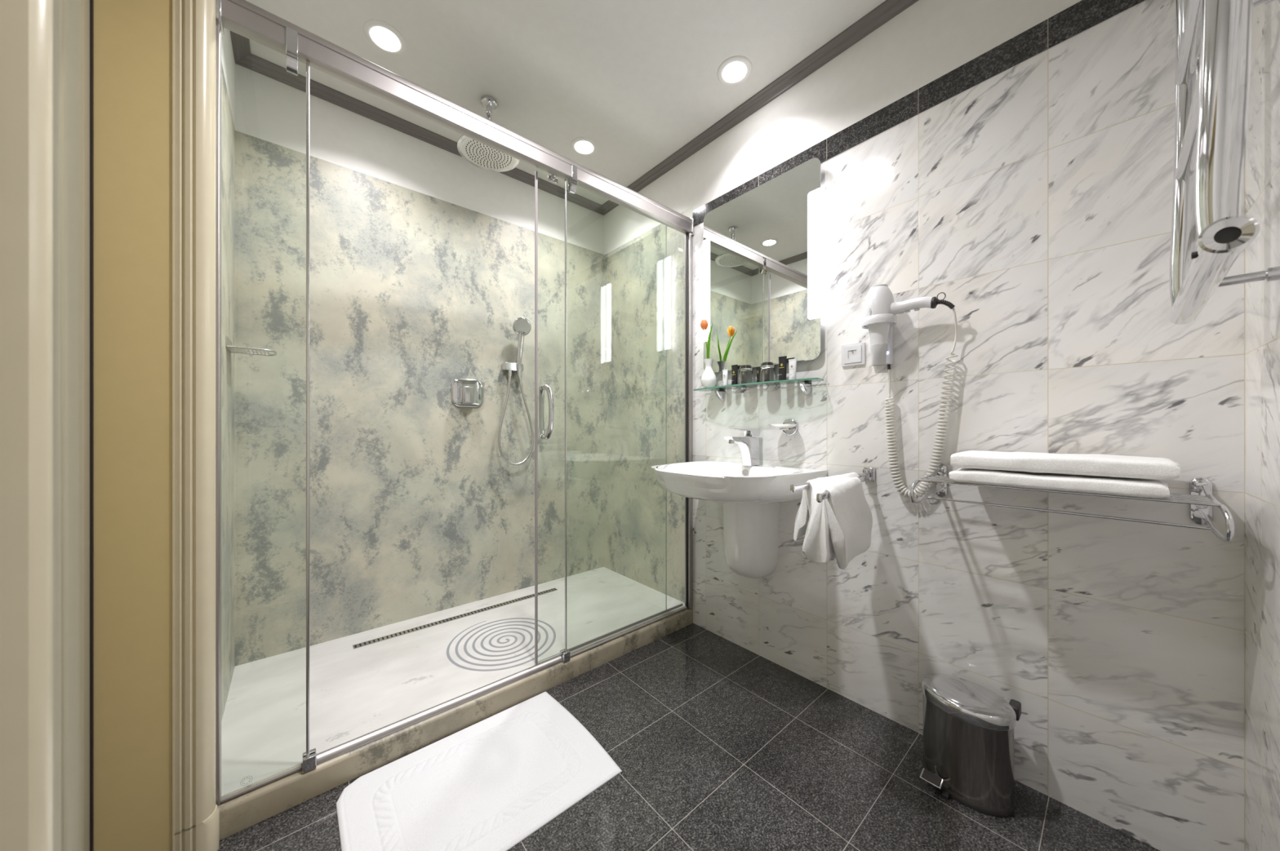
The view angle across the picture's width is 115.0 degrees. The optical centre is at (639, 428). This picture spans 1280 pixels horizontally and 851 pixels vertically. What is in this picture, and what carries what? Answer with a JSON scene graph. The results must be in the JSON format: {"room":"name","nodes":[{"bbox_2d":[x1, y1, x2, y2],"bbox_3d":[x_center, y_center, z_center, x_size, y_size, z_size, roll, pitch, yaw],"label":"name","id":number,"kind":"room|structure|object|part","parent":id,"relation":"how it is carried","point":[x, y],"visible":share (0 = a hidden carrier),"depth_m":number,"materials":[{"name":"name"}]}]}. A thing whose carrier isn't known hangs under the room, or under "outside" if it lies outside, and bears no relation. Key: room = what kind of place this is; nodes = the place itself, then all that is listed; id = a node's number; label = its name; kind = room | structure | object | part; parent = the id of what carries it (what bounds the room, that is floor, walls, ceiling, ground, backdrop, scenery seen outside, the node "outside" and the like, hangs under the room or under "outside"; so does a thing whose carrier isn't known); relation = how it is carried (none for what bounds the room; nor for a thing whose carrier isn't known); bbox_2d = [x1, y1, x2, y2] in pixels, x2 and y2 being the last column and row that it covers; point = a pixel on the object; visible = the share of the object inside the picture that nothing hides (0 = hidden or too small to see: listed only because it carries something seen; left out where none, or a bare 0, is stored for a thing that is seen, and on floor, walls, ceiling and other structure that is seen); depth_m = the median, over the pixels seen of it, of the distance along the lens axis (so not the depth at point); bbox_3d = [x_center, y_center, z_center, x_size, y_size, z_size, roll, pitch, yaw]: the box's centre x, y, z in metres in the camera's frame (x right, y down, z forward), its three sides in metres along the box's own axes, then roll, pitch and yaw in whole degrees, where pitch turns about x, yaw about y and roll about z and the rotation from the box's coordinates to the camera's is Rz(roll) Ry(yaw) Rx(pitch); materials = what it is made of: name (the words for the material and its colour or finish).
{"room":"hotel bathroom","nodes":[
{"label":"hotel bathroom","id":0,"kind":"room"},
{"bbox_2d":[93,0,174,850],"bbox_3d":[-0.834,-0.023,0.576,0.114,2.090,0.898,0,0,-40],"label":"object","id":1,"kind":"structure","parent":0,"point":[134,40],"depth_m":0.89,"materials":[{"name":"beige paint"}]},
{"bbox_2d":[93,0,235,850],"bbox_3d":[-0.828,-0.182,0.562,0.188,2.568,2.730,0,0,-40],"label":"wall","id":2,"kind":"structure","parent":0,"point":[228,64],"depth_m":1.41,"materials":[{"name":"paint"}]},
{"bbox_2d":[53,0,93,850],"bbox_3d":[-0.891,-0.007,0.528,0.062,2.058,0.832,0,0,-40],"label":"door frame","id":3,"kind":"structure","parent":2,"relation":"in","point":[73,20],"depth_m":0.76,"materials":[{"name":"beige paint"}]},
{"bbox_2d":[0,0,219,850],"bbox_3d":[-0.765,-0.030,0.634,0.068,2.105,0.923,0,0,-40],"label":"trim","id":4,"kind":"structure","parent":2,"relation":"attached to","point":[26,26],"depth_m":0.31,"materials":[{"name":"beige paint"}]},
{"bbox_2d":[229,30,250,63],"bbox_3d":[-0.767,-1.449,0.672,0.048,0.034,2.481,0,0,-40],"label":"trim","id":5,"kind":"structure","parent":2,"relation":"attached to","point":[240,44],"depth_m":1.55,"materials":[{"name":"grey paint"}]},
{"bbox_2d":[225,335,276,355],"bbox_3d":[-1.400,-0.294,1.476,0.128,0.038,0.154,0,0,-40],"label":"rack","id":6,"kind":"object","parent":2,"relation":"attached to","point":[233,349],"visible":1,"depth_m":1.45,"materials":[{"name":"metal"}]},
{"bbox_3d":[-1.446,-0.294,1.435,0.004,0.038,0.150,0,0,-40],"label":"wall plate","id":7,"kind":"part","parent":6,"relation":"part of","materials":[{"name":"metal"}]},
{"bbox_2d":[227,345,276,355],"bbox_3d":[-1.405,-0.278,1.481,0.128,0.007,0.140,0,0,-40],"label":"tray","id":8,"kind":"object","parent":6,"relation":"on","point":[233,349],"depth_m":1.46,"materials":[{"name":"metal"}]},
{"bbox_2d":[235,63,603,666],"bbox_3d":[-0.944,-0.182,2.205,1.928,2.568,0.080,0,0,-40],"label":"wall","id":9,"kind":"structure","parent":0,"point":[422,256],"depth_m":1.95,"materials":[{"name":"stone"}]},
{"bbox_2d":[236,53,603,215],"bbox_3d":[-0.902,-1.449,2.156,1.768,0.034,0.048,0,0,-40],"label":"trim","id":10,"kind":"structure","parent":9,"relation":"attached to","point":[252,62],"depth_m":1.89,"materials":[{"name":"grey paint"}]},
{"bbox_2d":[451,378,483,407],"bbox_3d":[-0.896,-0.186,2.146,0.165,0.150,0.070,0,0,-40],"label":"shower mixer","id":11,"kind":"object","parent":9,"relation":"attached to","point":[465,393],"visible":1,"depth_m":2.14,"materials":[{"name":"silver metal"}]},
{"bbox_3d":[-0.900,-0.172,2.136,0.066,0.088,0.059,0,0,-40],"label":"lever","id":12,"kind":"part","parent":11,"relation":"part of","materials":[{"name":"silver metal"}]},
{"bbox_2d":[497,317,533,466],"bbox_3d":[-0.698,-0.204,2.298,0.210,0.832,0.097,0,0,-40],"label":"shower","id":13,"kind":"object","parent":9,"relation":"attached to","point":[522,326],"visible":1,"depth_m":2.29,"materials":[{"name":"silver metal"}]},
{"bbox_3d":[-0.668,-0.428,2.300,0.047,0.241,0.049,0,0,-40],"label":"handle","id":14,"kind":"part","parent":13,"relation":"part of","materials":[{"name":"silver metal"}]},
{"bbox_2d":[221,567,684,796],"bbox_3d":[-0.674,1.004,1.888,1.768,0.136,0.792,0,0,-40],"label":"shower tray","id":15,"kind":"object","parent":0,"point":[353,694],"depth_m":1.58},
{"bbox_2d":[352,587,557,649],"bbox_3d":[-0.854,0.935,2.052,0.968,0.002,0.036,0,0,-40],"label":"linear drain","id":16,"kind":"object","parent":15,"relation":"on","point":[437,623],"visible":0.99,"depth_m":1.98,"materials":[{"name":"metal"}]},
{"bbox_2d":[446,617,555,671],"bbox_3d":[-0.605,0.936,1.797,0.449,0.001,0.462,0,0,-40],"label":"grip","id":17,"kind":"object","parent":15,"relation":"on","point":[467,653],"visible":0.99,"depth_m":1.76,"materials":[{"name":"grey rubber"}]},
{"bbox_2d":[244,0,885,204],"bbox_3d":[-0.177,-1.506,1.130,2.196,0.080,2.750,0,0,-40],"label":"ceiling","id":18,"kind":"structure","parent":0,"point":[637,79],"depth_m":1.61,"materials":[{"name":"paint"}]},
{"bbox_2d":[363,19,406,55],"bbox_3d":[-0.957,-1.464,1.532,0.140,0.008,0.140,0,0,-40],"label":"recessed light","id":19,"kind":"object","parent":18,"relation":"in","point":[382,35],"visible":1,"depth_m":1.52,"materials":[{"name":"white paint"}]},
{"bbox_2d":[370,26,399,50],"bbox_3d":[-0.957,-1.461,1.532,0.095,0.003,0.095,0,0,-40],"label":"diffuser","id":20,"kind":"object","parent":19,"relation":"attached to","point":[384,38],"depth_m":1.53,"materials":[{"name":"white"}]},
{"bbox_2d":[457,95,519,172],"bbox_3d":[-0.678,-1.346,1.831,0.262,0.240,0.262,0,0,-40],"label":"shower head","id":21,"kind":"object","parent":18,"relation":"attached to","point":[482,156],"visible":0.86,"depth_m":1.83},
{"bbox_3d":[-0.678,-1.227,1.831,0.224,0.003,0.224,0,0,2],"label":"nozzle plate","id":22,"kind":"part","parent":21,"relation":"part of","materials":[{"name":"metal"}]},
{"bbox_3d":[-0.678,-1.351,1.831,0.052,0.202,0.052,0,0,-40],"label":"arm","id":23,"kind":"part","parent":21,"relation":"part of","materials":[{"name":"silver metal"}]},
{"bbox_2d":[570,137,597,155],"bbox_3d":[-0.291,-1.464,2.124,0.140,0.008,0.140,0,0,-40],"label":"recessed light","id":24,"kind":"object","parent":18,"relation":"in","point":[584,146],"visible":1,"depth_m":2.12,"materials":[{"name":"white"}]},
{"bbox_2d":[574,141,593,153],"bbox_3d":[-0.291,-1.461,2.124,0.095,0.003,0.095,0,0,-40],"label":"diffuser","id":25,"kind":"object","parent":24,"relation":"attached to","point":[580,147],"depth_m":2.12,"materials":[{"name":"white"}]},
{"bbox_2d":[716,55,751,85],"bbox_3d":[0.388,-1.464,1.675,0.140,0.008,0.140,0,0,-40],"label":"recessed light","id":26,"kind":"object","parent":18,"relation":"in","point":[733,71],"visible":1,"depth_m":1.67,"materials":[{"name":"white"}]},
{"bbox_2d":[722,62,746,81],"bbox_3d":[0.388,-1.461,1.675,0.095,0.003,0.095,0,0,-40],"label":"diffuser","id":27,"kind":"object","parent":26,"relation":"attached to","point":[731,71],"depth_m":1.67,"materials":[{"name":"white"}]},
{"bbox_2d":[217,623,1159,850],"bbox_3d":[0.094,1.062,0.812,2.196,0.080,1.814,0,0,-40],"label":"floor","id":28,"kind":"structure","parent":0,"point":[717,744],"depth_m":1.17,"materials":[{"name":"tile"}]},
{"bbox_2d":[217,606,693,840],"bbox_3d":[-0.411,0.980,1.580,1.768,0.085,0.050,0,0,-40],"label":"shower curb","id":29,"kind":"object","parent":28,"relation":"on","point":[241,812],"depth_m":1.29,"materials":[{"name":"beige marble"}]},
{"bbox_2d":[216,0,694,805],"bbox_3d":[-0.422,-0.077,1.598,1.760,2.046,0.113,0,0,-40],"label":"shower enclosure","id":30,"kind":"object","parent":29,"relation":"on","point":[243,18],"visible":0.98,"depth_m":1.28,"materials":[{"name":"glass"}]},
{"bbox_3d":[-1.065,-0.041,1.017,0.028,1.955,0.034,0,0,-40],"label":"wall post","id":31,"kind":"part","parent":30,"relation":"part of","materials":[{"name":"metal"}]},
{"bbox_3d":[-0.396,-1.057,1.584,1.723,0.078,0.044,0,0,-40],"label":"header rail","id":32,"kind":"part","parent":30,"relation":"part of","materials":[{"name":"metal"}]},
{"bbox_3d":[-0.399,-0.064,1.659,0.025,0.222,0.052,0,0,-26],"label":"door handle","id":33,"kind":"part","parent":30,"relation":"part of","materials":[{"name":"silver metal"}]},
{"bbox_3d":[-0.365,-0.064,1.619,0.052,0.222,0.025,0,0,35],"label":"door handle","id":34,"kind":"part","parent":30,"relation":"part of","materials":[{"name":"silver metal"}]},
{"bbox_3d":[-0.137,-0.052,1.847,0.712,1.964,0.006,0,0,-40],"label":"sliding door","id":35,"kind":"part","parent":30,"relation":"part of","materials":[{"name":"clear glass"}]},
{"bbox_3d":[0.253,-0.037,2.140,0.030,1.962,0.036,0,0,-40],"label":"wall post","id":36,"kind":"part","parent":30,"relation":"part of","materials":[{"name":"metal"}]},
{"bbox_2d":[336,691,622,850],"bbox_3d":[-0.454,1.016,1.186,0.667,0.011,0.480,0,0,-40],"label":"bath mat","id":37,"kind":"object","parent":28,"relation":"on","point":[491,784],"visible":1,"depth_m":1.16,"materials":[{"name":"white fabric"}]},
{"bbox_2d":[919,673,1021,817],"bbox_3d":[0.925,0.888,1.159,0.190,0.268,0.215,0,0,-40],"label":"pedal bin","id":38,"kind":"object","parent":28,"relation":"on","point":[968,728],"visible":1,"depth_m":1.11,"materials":[{"name":"metal"}]},
{"bbox_3d":[0.932,0.774,1.166,0.170,0.038,0.214,0,0,-40],"label":"lid","id":39,"kind":"part","parent":38,"relation":"part of","materials":[{"name":"silver metal"}]},
{"bbox_2d":[603,0,1244,850],"bbox_3d":[0.603,-0.182,1.815,0.080,2.568,2.680,0,0,-40],"label":"wall","id":40,"kind":"structure","parent":0,"point":[1037,197],"depth_m":1.22,"materials":[{"name":"white stone"}]},
{"bbox_2d":[650,460,827,578],"bbox_3d":[0.344,0.410,1.667,0.504,0.492,0.614,0,0,-40],"label":"washbasin","id":41,"kind":"object","parent":40,"relation":"attached to","point":[750,497],"visible":0.99,"depth_m":1.67,"materials":[{"name":"white ceramic"}]},
{"bbox_3d":[0.344,0.230,1.667,0.504,0.130,0.614,0,0,-40],"label":"bowl","id":42,"kind":"part","parent":41,"relation":"part of","materials":[{"name":"white ceramic"}]},
{"bbox_2d":[724,428,760,466],"bbox_3d":[0.440,0.084,1.748,0.209,0.161,0.043,0,0,-40],"label":"tap","id":43,"kind":"object","parent":41,"relation":"on","point":[749,446],"visible":1,"depth_m":1.76,"materials":[{"name":"silver metal"}]},
{"bbox_3d":[0.456,0.021,1.762,0.169,0.035,0.040,0,0,-40],"label":"lever","id":44,"kind":"part","parent":43,"relation":"part of","materials":[{"name":"silver metal"}]},
{"bbox_2d":[693,377,823,400],"bbox_3d":[0.486,-0.164,1.794,0.125,0.064,0.630,0,0,-40],"label":"glass shelf","id":45,"kind":"object","parent":40,"relation":"attached to","point":[805,386],"visible":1,"depth_m":1.71,"materials":[{"name":"green glass"}]},
{"bbox_2d":[700,359,716,387],"bbox_3d":[0.329,-0.259,1.950,0.075,0.137,0.075,0,0,-40],"label":"vase","id":46,"kind":"object","parent":45,"relation":"on","point":[708,380],"visible":0.93,"depth_m":1.93,"materials":[{"name":"white ceramic"}]},
{"bbox_2d":[700,319,712,359],"bbox_3d":[0.310,-0.353,1.925,0.054,0.307,0.101,0,0,2],"label":"tulip","id":47,"kind":"object","parent":46,"relation":"in","point":[704,324],"visible":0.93,"depth_m":1.91,"materials":[{"name":"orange plant"}]},
{"bbox_3d":[0.316,-0.329,1.929,0.004,0.259,0.057,0,0,31],"label":"stem","id":48,"kind":"part","parent":47,"relation":"part of","materials":[{"name":"green plant"}]},
{"bbox_2d":[722,368,728,386],"bbox_3d":[0.400,-0.232,1.913,0.026,0.084,0.026,0,0,-3],"label":"toiletry tube","id":49,"kind":"object","parent":45,"relation":"on","point":[725,372],"visible":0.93,"depth_m":1.91,"materials":[{"name":"white plastic"}]},
{"bbox_2d":[731,364,737,385],"bbox_3d":[0.436,-0.240,1.879,0.029,0.100,0.029,0,0,-3],"label":"toiletry tube","id":50,"kind":"object","parent":45,"relation":"on","point":[735,367],"visible":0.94,"depth_m":1.87,"materials":[{"name":"black plastic"}]},
{"bbox_2d":[738,364,753,384],"bbox_3d":[0.473,-0.234,1.819,0.066,0.087,0.066,0,0,-40],"label":"drinking glass","id":51,"kind":"object","parent":45,"relation":"on","point":[745,372],"visible":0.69,"depth_m":1.79,"materials":[{"name":"clear glass"}]},
{"bbox_2d":[756,366,759,382],"bbox_3d":[0.524,-0.235,1.803,0.017,0.090,0.017,0,0,10],"label":"toiletry tube","id":52,"kind":"object","parent":45,"relation":"on","point":[758,367],"visible":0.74,"depth_m":1.80,"materials":[{"name":"black plastic"}]},
{"bbox_3d":[0.481,-0.187,1.790,0.113,0.006,0.630,0,0,-40],"label":"glass plate","id":53,"kind":"part","parent":45,"relation":"part of","materials":[{"name":"clear glass"}]},
{"bbox_2d":[759,362,775,382],"bbox_3d":[0.543,-0.234,1.737,0.066,0.087,0.066,0,0,-40],"label":"drinking glass","id":54,"kind":"object","parent":45,"relation":"on","point":[766,369],"visible":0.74,"depth_m":1.71,"materials":[{"name":"clear glass"}]},
{"bbox_2d":[778,355,786,380],"bbox_3d":[0.587,-0.242,1.678,0.031,0.104,0.031,0,0,-3],"label":"toiletry tube","id":55,"kind":"object","parent":45,"relation":"on","point":[782,360],"visible":0.89,"depth_m":1.67,"materials":[{"name":"black plastic"}]},
{"bbox_2d":[788,358,796,379],"bbox_3d":[0.616,-0.234,1.644,0.029,0.088,0.029,0,0,-3],"label":"toiletry tube","id":56,"kind":"object","parent":45,"relation":"on","point":[792,362],"visible":0.96,"depth_m":1.64,"materials":[{"name":"white plastic"}]},
{"bbox_2d":[601,0,919,215],"bbox_3d":[0.525,-1.449,1.807,0.048,0.034,2.431,0,0,-40],"label":"trim","id":57,"kind":"structure","parent":40,"relation":"attached to","point":[887,10],"depth_m":1.72,"materials":[{"name":"grey paint"}]},
{"bbox_2d":[703,157,821,373],"bbox_3d":[0.521,-0.668,1.825,0.031,0.797,0.593,0,0,-40],"label":"mirror","id":58,"kind":"object","parent":40,"relation":"attached to","point":[762,246],"visible":0.9,"depth_m":1.77,"materials":[{"name":"white mirror"}]},
{"bbox_2d":[768,419,798,435],"bbox_3d":[0.588,-0.003,1.677,0.122,0.068,0.116,0,0,-40],"label":"soap dish","id":59,"kind":"object","parent":40,"relation":"attached to","point":[789,427],"visible":1,"depth_m":1.69,"materials":[{"name":"silver metal"}]},
{"bbox_3d":[0.584,-0.008,1.674,0.112,0.015,0.116,0,0,-40],"label":"dish","id":60,"kind":"part","parent":59,"relation":"part of","materials":[{"name":"clear glass"}]},
{"bbox_2d":[790,467,875,502],"bbox_3d":[0.612,0.169,1.280,0.107,0.049,0.601,0,0,41],"label":"bars","id":61,"kind":"object","parent":40,"relation":"attached to","point":[868,475],"visible":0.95,"depth_m":1.18,"materials":[{"name":"silver metal"}]},
{"bbox_2d":[793,472,872,569],"bbox_3d":[0.616,0.275,1.249,0.410,0.248,0.168,0,0,-40],"label":"hand towel","id":62,"kind":"object","parent":61,"relation":"hanging from","point":[839,527],"visible":0.98,"depth_m":1.14,"materials":[{"name":"white fabric"}]},
{"bbox_3d":[0.831,0.169,1.477,0.010,0.049,0.038,0,0,-40],"label":"wall plate","id":63,"kind":"part","parent":61,"relation":"part of","materials":[{"name":"silver metal"}]},
{"bbox_2d":[841,342,865,367],"bbox_3d":[0.792,-0.274,1.518,0.016,0.083,0.083,0,0,-40],"label":"wall socket","id":64,"kind":"object","parent":40,"relation":"attached to","point":[852,354],"visible":1,"depth_m":1.51,"materials":[{"name":"white plastic"}]},
{"bbox_2d":[861,313,897,366],"bbox_3d":[0.823,-0.299,1.396,0.128,0.154,0.105,0,0,-40],"label":"holder","id":65,"kind":"object","parent":40,"relation":"attached to","point":[886,317],"visible":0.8,"depth_m":1.38,"materials":[{"name":"white plastic"}]},
{"bbox_3d":[0.855,-0.299,1.440,0.022,0.154,0.067,0,0,-40],"label":"wall plate","id":66,"kind":"part","parent":65,"relation":"part of","materials":[{"name":"white plastic"}]},
{"bbox_2d":[862,284,958,498],"bbox_3d":[0.874,-0.122,1.334,0.117,0.718,0.256,0,0,-40],"label":"hair dryer","id":67,"kind":"object","parent":40,"relation":"attached to","point":[879,300],"visible":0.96,"depth_m":1.35,"materials":[{"name":"white plastic"}]},
{"bbox_2d":[898,308,919,314],"bbox_3d":[0.871,-0.379,1.321,0.012,0.006,0.058,0,0,-40],"label":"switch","id":68,"kind":"object","parent":67,"relation":"attached to","point":[901,311],"depth_m":1.32,"materials":[{"name":"white plastic"}]},
{"bbox_3d":[0.878,-0.396,1.313,0.044,0.045,0.124,0,0,-40],"label":"handle","id":69,"kind":"part","parent":67,"relation":"part of","materials":[{"name":"white plastic"}]},
{"bbox_3d":[0.913,-0.065,1.335,0.055,0.605,0.206,0,0,-40],"label":"coiled cord","id":70,"kind":"part","parent":67,"relation":"part of","materials":[{"name":"white plastic"}]},
{"bbox_2d":[693,0,1145,226],"bbox_3d":[0.814,-1.093,1.511,0.013,0.082,1.645,0,0,-40],"label":"trim","id":71,"kind":"structure","parent":40,"relation":"attached to","point":[1084,15],"depth_m":1.29,"materials":[{"name":"stone"}]},
{"bbox_2d":[909,463,1234,542],"bbox_3d":[1.038,0.169,1.046,0.254,0.108,0.529,0,0,-40],"label":"towel rack","id":72,"kind":"object","parent":40,"relation":"attached to","point":[1201,500],"visible":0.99,"depth_m":0.94,"materials":[{"name":"silver metal"}]},
{"bbox_3d":[0.872,0.174,1.236,0.249,0.093,0.017,0,0,-38],"label":"frame","id":73,"kind":"part","parent":72,"relation":"part of","materials":[{"name":"silver metal"}]},
{"bbox_3d":[0.971,0.169,1.314,0.009,0.108,0.032,0,0,-40],"label":"wall plate","id":74,"kind":"part","parent":72,"relation":"part of","materials":[{"name":"silver metal"}]},
{"bbox_2d":[948,468,1169,497],"bbox_3d":[1.036,0.129,1.036,0.219,0.037,0.370,0,0,-40],"label":"folded towel","id":75,"kind":"object","parent":72,"relation":"on","point":[1148,488],"visible":0.77,"depth_m":0.94,"materials":[{"name":"white fabric"}]},
{"bbox_2d":[950,450,1180,479],"bbox_3d":[1.045,0.086,1.032,0.218,0.046,0.381,0,0,-40],"label":"folded towel","id":76,"kind":"object","parent":75,"relation":"on","point":[1086,464],"visible":1,"depth_m":0.94,"materials":[{"name":"white fabric"}]},
{"bbox_3d":[0.995,0.151,1.010,0.006,0.006,0.502,0,0,-40],"label":"rod","id":77,"kind":"part","parent":72,"relation":"part of","materials":[{"name":"silver metal"}]},
{"bbox_3d":[1.022,0.151,1.033,0.006,0.006,0.502,0,0,-40],"label":"rod","id":78,"kind":"part","parent":72,"relation":"part of","materials":[{"name":"silver metal"}]},
{"bbox_3d":[0.967,0.151,0.986,0.006,0.006,0.502,0,0,-40],"label":"rod","id":79,"kind":"part","parent":72,"relation":"part of","materials":[{"name":"silver metal"}]},
{"bbox_3d":[1.025,0.209,1.036,0.006,0.006,0.502,0,0,-40],"label":"rod","id":80,"kind":"part","parent":72,"relation":"part of","materials":[{"name":"silver metal"}]},
{"bbox_3d":[1.077,0.151,1.080,0.006,0.006,0.502,0,0,-40],"label":"rod","id":81,"kind":"part","parent":72,"relation":"part of","materials":[{"name":"silver metal"}]},
{"bbox_3d":[1.050,0.151,1.056,0.006,0.006,0.502,0,0,-40],"label":"rod","id":82,"kind":"part","parent":72,"relation":"part of","materials":[{"name":"silver metal"}]},
{"bbox_3d":[1.292,0.169,0.938,0.009,0.108,0.032,0,0,-40],"label":"wall plate","id":83,"kind":"part","parent":72,"relation":"part of","materials":[{"name":"silver metal"}]},
{"bbox_3d":[1.199,0.174,0.853,0.249,0.093,0.017,0,0,-43],"label":"frame","id":84,"kind":"part","parent":72,"relation":"part of","materials":[{"name":"silver metal"}]},
{"bbox_2d":[1244,0,1279,850],"bbox_3d":[0.624,-0.182,0.205,2.019,2.568,0.080,0,0,-42],"label":"wall","id":85,"kind":"structure","parent":0,"point":[1262,162],"depth_m":0.81,"materials":[{"name":"white stone"}]},
{"bbox_2d":[1168,0,1279,324],"bbox_3d":[0.939,-0.725,0.629,0.525,1.027,0.136,0,0,-40],"label":"towel radiator","id":86,"kind":"object","parent":85,"relation":"attached to","point":[1210,232],"visible":1,"depth_m":0.53,"materials":[{"name":"silver metal"}]},
{"bbox_3d":[1.089,-0.270,0.751,0.040,0.040,0.111,0,0,-34],"label":"wall arm","id":87,"kind":"part","parent":86,"relation":"part of","materials":[{"name":"silver metal"}]},
{"bbox_3d":[1.089,-0.763,0.751,0.040,0.040,0.111,0,0,-34],"label":"wall arm","id":88,"kind":"part","parent":86,"relation":"part of","materials":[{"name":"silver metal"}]}
]}

